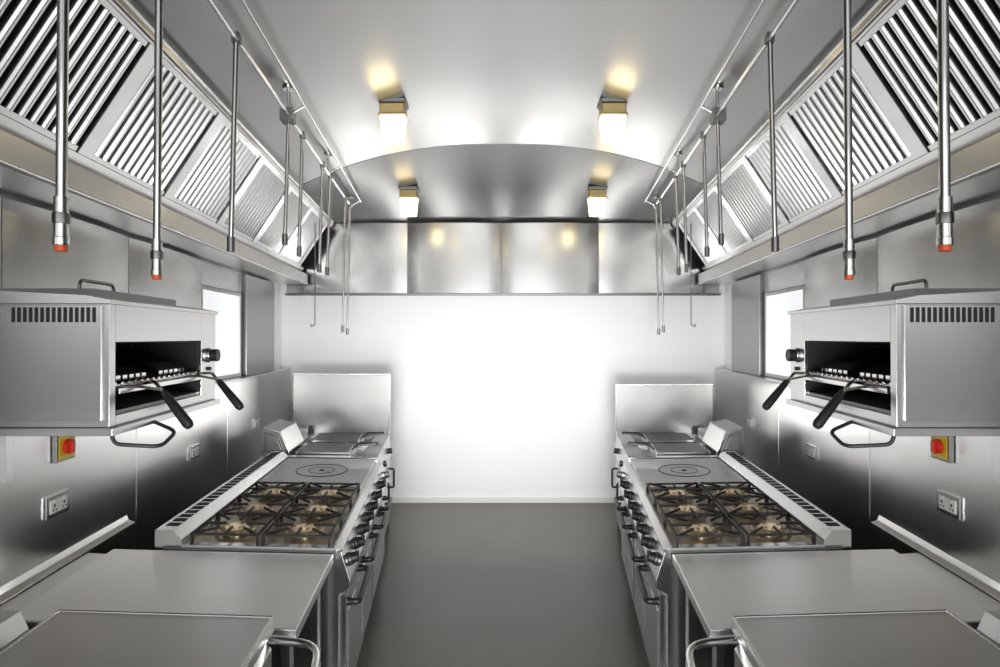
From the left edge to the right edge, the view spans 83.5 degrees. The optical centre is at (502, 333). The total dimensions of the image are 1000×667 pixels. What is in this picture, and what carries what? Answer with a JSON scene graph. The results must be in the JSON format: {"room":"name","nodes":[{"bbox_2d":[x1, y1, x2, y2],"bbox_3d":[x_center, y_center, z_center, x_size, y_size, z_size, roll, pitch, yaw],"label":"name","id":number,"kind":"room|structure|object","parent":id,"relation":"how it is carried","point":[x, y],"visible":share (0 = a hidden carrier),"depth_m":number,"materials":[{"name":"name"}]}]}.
{"room":"commercial kitchen","nodes":[
{"label":"commercial kitchen","id":0,"kind":"room"},
{"bbox_2d":[0,194,280,369],"bbox_3d":[-2.116,0.245,2.538,0.139,3.200,7.342,0,0,-6],"label":"wall","id":1,"kind":"structure","parent":0,"point":[277,287],"depth_m":5.99,"materials":[{"name":"steel"},{"name":"brushed steel"}]},
{"bbox_2d":[0,197,241,307],"bbox_3d":[-1.960,-0.093,1.957,0.695,0.890,5.907,0,0,0],"label":"panelling","id":2,"kind":"object","parent":1,"relation":"attached to","point":[28,257],"depth_m":2.72,"materials":[{"name":"silver metal"}]},
{"bbox_2d":[0,0,333,284],"bbox_3d":[-1.738,-0.923,2.546,0.601,0.743,7.192,0,0,-6],"label":"extraction hood","id":3,"kind":"object","parent":1,"relation":"attached to","point":[111,88],"visible":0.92,"depth_m":2.50,"materials":[{"name":"metal"}]},
{"bbox_2d":[201,285,240,380],"bbox_3d":[-2.251,0.008,4.480,0.023,0.722,0.827,0,0,-6],"label":"window","id":4,"kind":"structure","parent":1,"relation":"in","point":[226,303],"depth_m":4.58,"materials":[{"name":"white glass"}]},
{"bbox_2d":[241,274,273,375],"bbox_3d":[-2.328,-0.071,5.336,0.148,0.893,0.830,0,0,0],"label":"wall pillar","id":5,"kind":"structure","parent":1,"relation":"attached to","point":[257,295],"depth_m":5.19,"materials":[{"name":"silver metal"}]},
{"bbox_2d":[128,0,877,222],"bbox_3d":[0.000,-1.408,2.501,3.752,0.394,7.388,0,0,0],"label":"ceiling","id":6,"kind":"structure","parent":0,"point":[503,97],"depth_m":3.30,"materials":[{"name":"paint"}]},
{"bbox_2d":[52,0,70,251],"bbox_3d":[-0.975,-0.796,1.245,0.060,1.228,0.060,0,0,0],"label":"pipe","id":7,"kind":"object","parent":6,"relation":"hanging from","point":[61,217],"visible":1,"depth_m":1.23,"materials":[{"name":"metal"}]},
{"bbox_2d":[150,0,163,279],"bbox_3d":[-1.022,-0.781,1.665,0.060,1.243,0.060,0,0,0],"label":"pipe","id":8,"kind":"object","parent":6,"relation":"hanging from","point":[156,253],"visible":1,"depth_m":1.65,"materials":[{"name":"metal"}]},
{"bbox_2d":[207,0,361,334],"bbox_3d":[-1.091,-0.707,2.515,0.510,1.405,6.268,0,0,-10],"label":"rack","id":9,"kind":"object","parent":6,"relation":"hanging from","point":[287,115],"visible":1,"depth_m":3.10,"materials":[{"name":"metal"}]},
{"bbox_2d":[378,97,408,143],"bbox_3d":[-0.720,-1.393,3.679,0.180,0.267,0.140,0,0,0],"label":"lamp","id":10,"kind":"object","parent":6,"relation":"attached to","point":[392,113],"depth_m":3.62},
{"bbox_2d":[398,186,419,216],"bbox_3d":[-0.890,-1.249,5.308,0.180,0.267,0.140,0,0,0],"label":"lamp","id":11,"kind":"object","parent":6,"relation":"attached to","point":[408,197],"depth_m":5.25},
{"bbox_2d":[586,186,607,216],"bbox_3d":[0.890,-1.249,5.308,0.180,0.267,0.140,0,0,0],"label":"lamp","id":12,"kind":"object","parent":6,"relation":"attached to","point":[597,197],"depth_m":5.25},
{"bbox_2d":[597,97,627,143],"bbox_3d":[0.720,-1.393,3.679,0.180,0.267,0.140,0,0,0],"label":"lamp","id":13,"kind":"object","parent":6,"relation":"attached to","point":[613,113],"depth_m":3.62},
{"bbox_2d":[644,0,798,334],"bbox_3d":[1.091,-0.707,2.515,0.510,1.405,6.268,0,0,10],"label":"rack","id":14,"kind":"object","parent":6,"relation":"hanging from","point":[718,115],"visible":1,"depth_m":3.10,"materials":[{"name":"metal"}]},
{"bbox_2d":[842,0,855,279],"bbox_3d":[1.022,-0.781,1.665,0.060,1.243,0.060,0,0,0],"label":"pipe","id":15,"kind":"object","parent":6,"relation":"hanging from","point":[849,253],"visible":1,"depth_m":1.65,"materials":[{"name":"metal"}]},
{"bbox_2d":[935,0,953,251],"bbox_3d":[0.975,-0.796,1.245,0.060,1.228,0.060,0,0,0],"label":"pipe","id":16,"kind":"object","parent":6,"relation":"hanging from","point":[944,217],"visible":1,"depth_m":1.23,"materials":[{"name":"metal"}]},
{"bbox_2d":[280,223,725,496],"bbox_3d":[0.000,0.218,6.259,6.000,3.300,0.120,0,0,0],"label":"wall","id":17,"kind":"structure","parent":0,"point":[492,396],"depth_m":6.20,"materials":[{"name":"white paint"}]},
{"bbox_2d":[285,223,720,295],"bbox_3d":[0.000,-0.815,6.158,4.760,0.795,0.085,0,0,0],"label":"panel band","id":18,"kind":"object","parent":17,"relation":"attached to","point":[387,259],"visible":0.92,"depth_m":6.13,"materials":[{"name":"silver metal"}]},
{"bbox_2d":[391,497,614,502],"bbox_3d":[0.000,1.838,6.178,2.700,0.060,0.019,0,0,0],"label":"baseboard","id":19,"kind":"structure","parent":17,"relation":"attached to","point":[394,499],"depth_m":6.17,"materials":[{"name":"white paint"}]},
{"bbox_2d":[356,503,649,666],"bbox_3d":[0.000,1.896,2.639,6.400,0.100,7.700,0,0,0],"label":"floor","id":20,"kind":"structure","parent":0,"point":[459,584],"depth_m":4.09,"materials":[{"name":"plastic"}]},
{"bbox_2d":[0,369,290,605],"bbox_3d":[-1.958,1.104,2.555,0.169,1.484,7.179,0,0,-6],"label":"steel splashback panelling","id":21,"kind":"object","parent":20,"relation":"on","point":[119,497],"visible":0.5,"depth_m":2.86,"materials":[{"name":"silver metal"}]},
{"bbox_2d":[45,489,68,519],"bbox_3d":[-1.886,0.725,2.376,0.019,0.090,0.142,0,0,-6],"label":"power socket","id":22,"kind":"object","parent":21,"relation":"attached to","point":[56,504],"visible":1,"depth_m":2.36,"materials":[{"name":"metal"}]},
{"bbox_2d":[52,436,75,462],"bbox_3d":[-1.871,0.485,2.409,0.056,0.120,0.123,0,0,-6],"label":"switch","id":23,"kind":"object","parent":21,"relation":"attached to","point":[63,447],"visible":0.87,"depth_m":2.38,"materials":[{"name":"plastic"}]},
{"bbox_2d":[0,279,243,483],"bbox_3d":[-1.427,0.182,1.984,0.916,0.741,0.790,0,0,0],"label":"grill","id":24,"kind":"object","parent":21,"relation":"in","point":[79,361],"visible":1,"depth_m":1.61,"materials":[{"name":"metal"}]},
{"bbox_2d":[189,443,199,460],"bbox_3d":[-2.036,0.783,3.706,0.019,0.090,0.142,0,0,-6],"label":"power socket","id":25,"kind":"object","parent":21,"relation":"attached to","point":[194,451],"visible":1,"depth_m":3.68,"materials":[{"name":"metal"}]},
{"bbox_2d":[253,417,259,428],"bbox_3d":[-2.177,0.790,4.956,0.019,0.090,0.142,0,0,-6],"label":"power socket","id":26,"kind":"object","parent":21,"relation":"attached to","point":[256,421],"visible":1,"depth_m":4.93,"materials":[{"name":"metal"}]},
{"bbox_2d":[0,609,320,666],"bbox_3d":[-1.099,1.365,1.250,1.323,0.946,1.163,0,0,0],"label":"oven unit","id":27,"kind":"object","parent":20,"relation":"on","point":[67,637],"visible":1,"depth_m":1.67,"materials":[{"name":"metal"}]},
{"bbox_2d":[0,549,332,666],"bbox_3d":[-1.262,1.401,2.154,1.190,0.885,0.697,0,0,0],"label":"prep table","id":28,"kind":"object","parent":20,"relation":"on","point":[286,587],"depth_m":2.15,"materials":[{"name":"silver metal"}]},
{"bbox_2d":[155,451,391,666],"bbox_3d":[-1.192,1.367,3.355,0.922,0.966,1.913,0,0,-6],"label":"range cooker","id":29,"kind":"object","parent":20,"relation":"on","point":[278,503],"visible":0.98,"depth_m":2.85,"materials":[{"name":"metal"}]},
{"bbox_2d":[262,419,394,536],"bbox_3d":[-1.434,1.291,4.772,1.010,1.136,1.093,0,0,0],"label":"fryer","id":30,"kind":"object","parent":20,"relation":"on","point":[286,436],"visible":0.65,"depth_m":4.55,"materials":[{"name":"metal"}]},
{"bbox_2d":[293,373,390,530],"bbox_3d":[-1.535,1.122,5.328,0.947,1.482,0.035,0,0,3],"label":"panel","id":31,"kind":"object","parent":20,"relation":"on","point":[334,403],"visible":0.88,"depth_m":5.32,"materials":[{"name":"silver metal"}]},
{"bbox_2d":[615,384,712,530],"bbox_3d":[1.535,1.172,5.327,0.947,1.382,0.035,0,0,-3],"label":"panel","id":32,"kind":"object","parent":20,"relation":"on","point":[642,408],"visible":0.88,"depth_m":5.32,"materials":[{"name":"silver metal"}]},
{"bbox_2d":[611,419,743,536],"bbox_3d":[1.434,1.291,4.772,1.010,1.136,1.093,0,0,0],"label":"fryer","id":33,"kind":"object","parent":20,"relation":"on","point":[719,436],"visible":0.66,"depth_m":4.55,"materials":[{"name":"metal"}]},
{"bbox_2d":[614,451,850,666],"bbox_3d":[1.192,1.367,3.355,0.922,0.966,1.913,0,0,6],"label":"range cooker","id":34,"kind":"object","parent":20,"relation":"on","point":[727,503],"visible":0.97,"depth_m":2.84,"materials":[{"name":"metal"}]},
{"bbox_2d":[673,549,999,666],"bbox_3d":[1.262,1.401,2.154,1.190,0.885,0.697,0,0,0],"label":"prep table","id":35,"kind":"object","parent":20,"relation":"on","point":[719,587],"depth_m":2.15,"materials":[{"name":"silver metal"}]},
{"bbox_2d":[685,609,999,666],"bbox_3d":[1.099,1.365,1.250,1.323,0.946,1.163,0,0,0],"label":"oven unit","id":36,"kind":"object","parent":20,"relation":"on","point":[937,637],"visible":1,"depth_m":1.67,"materials":[{"name":"metal"}]},
{"bbox_2d":[715,369,999,602],"bbox_3d":[1.958,1.104,2.555,0.169,1.484,7.179,0,0,6],"label":"steel splashback panelling","id":37,"kind":"object","parent":20,"relation":"on","point":[886,497],"visible":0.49,"depth_m":2.90,"materials":[{"name":"silver metal"}]},
{"bbox_2d":[746,417,752,428],"bbox_3d":[2.177,0.790,4.956,0.019,0.090,0.142,0,0,6],"label":"power socket","id":38,"kind":"object","parent":37,"relation":"attached to","point":[749,421],"visible":1,"depth_m":4.93,"materials":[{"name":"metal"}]},
{"bbox_2d":[806,443,816,460],"bbox_3d":[2.036,0.783,3.706,0.019,0.090,0.142,0,0,6],"label":"power socket","id":39,"kind":"object","parent":37,"relation":"attached to","point":[811,451],"visible":1,"depth_m":3.68,"materials":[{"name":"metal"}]},
{"bbox_2d":[762,279,999,482],"bbox_3d":[1.427,0.182,1.984,0.916,0.741,0.790,0,0,0],"label":"grill","id":40,"kind":"object","parent":37,"relation":"in","point":[925,361],"visible":1,"depth_m":1.61,"materials":[{"name":"metal"}]},
{"bbox_2d":[930,436,953,462],"bbox_3d":[1.871,0.485,2.409,0.056,0.120,0.123,0,0,6],"label":"switch","id":41,"kind":"object","parent":37,"relation":"attached to","point":[942,447],"visible":0.9,"depth_m":2.38,"materials":[{"name":"plastic"}]},
{"bbox_2d":[937,489,960,519],"bbox_3d":[1.886,0.725,2.376,0.019,0.090,0.142,0,0,6],"label":"power socket","id":42,"kind":"object","parent":37,"relation":"attached to","point":[949,504],"visible":1,"depth_m":2.36,"materials":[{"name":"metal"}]},
{"bbox_2d":[725,196,999,369],"bbox_3d":[2.116,0.245,2.538,0.139,3.200,7.342,0,0,6],"label":"wall","id":43,"kind":"structure","parent":0,"point":[728,287],"depth_m":5.99,"materials":[{"name":"silver paint"}]},
{"bbox_2d":[732,274,764,375],"bbox_3d":[2.328,-0.071,5.336,0.148,0.893,0.830,0,0,0],"label":"wall pillar","id":44,"kind":"structure","parent":43,"relation":"attached to","point":[748,295],"depth_m":5.19,"materials":[{"name":"silver metal"}]},
{"bbox_2d":[765,285,804,380],"bbox_3d":[2.251,0.008,4.480,0.023,0.722,0.827,0,0,6],"label":"window","id":45,"kind":"structure","parent":43,"relation":"in","point":[779,303],"depth_m":4.58,"materials":[{"name":"white glass"}]},
{"bbox_2d":[672,0,999,284],"bbox_3d":[1.738,-0.923,2.546,0.601,0.743,7.192,0,0,6],"label":"extraction hood","id":46,"kind":"object","parent":43,"relation":"attached to","point":[895,90],"visible":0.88,"depth_m":2.52,"materials":[{"name":"metal"}]},
{"bbox_2d":[764,198,999,307],"bbox_3d":[1.960,-0.093,1.957,0.695,0.890,5.907,0,0,0],"label":"panelling","id":47,"kind":"object","parent":43,"relation":"attached to","point":[908,253],"depth_m":2.76,"materials":[{"name":"silver metal"}]}
]}

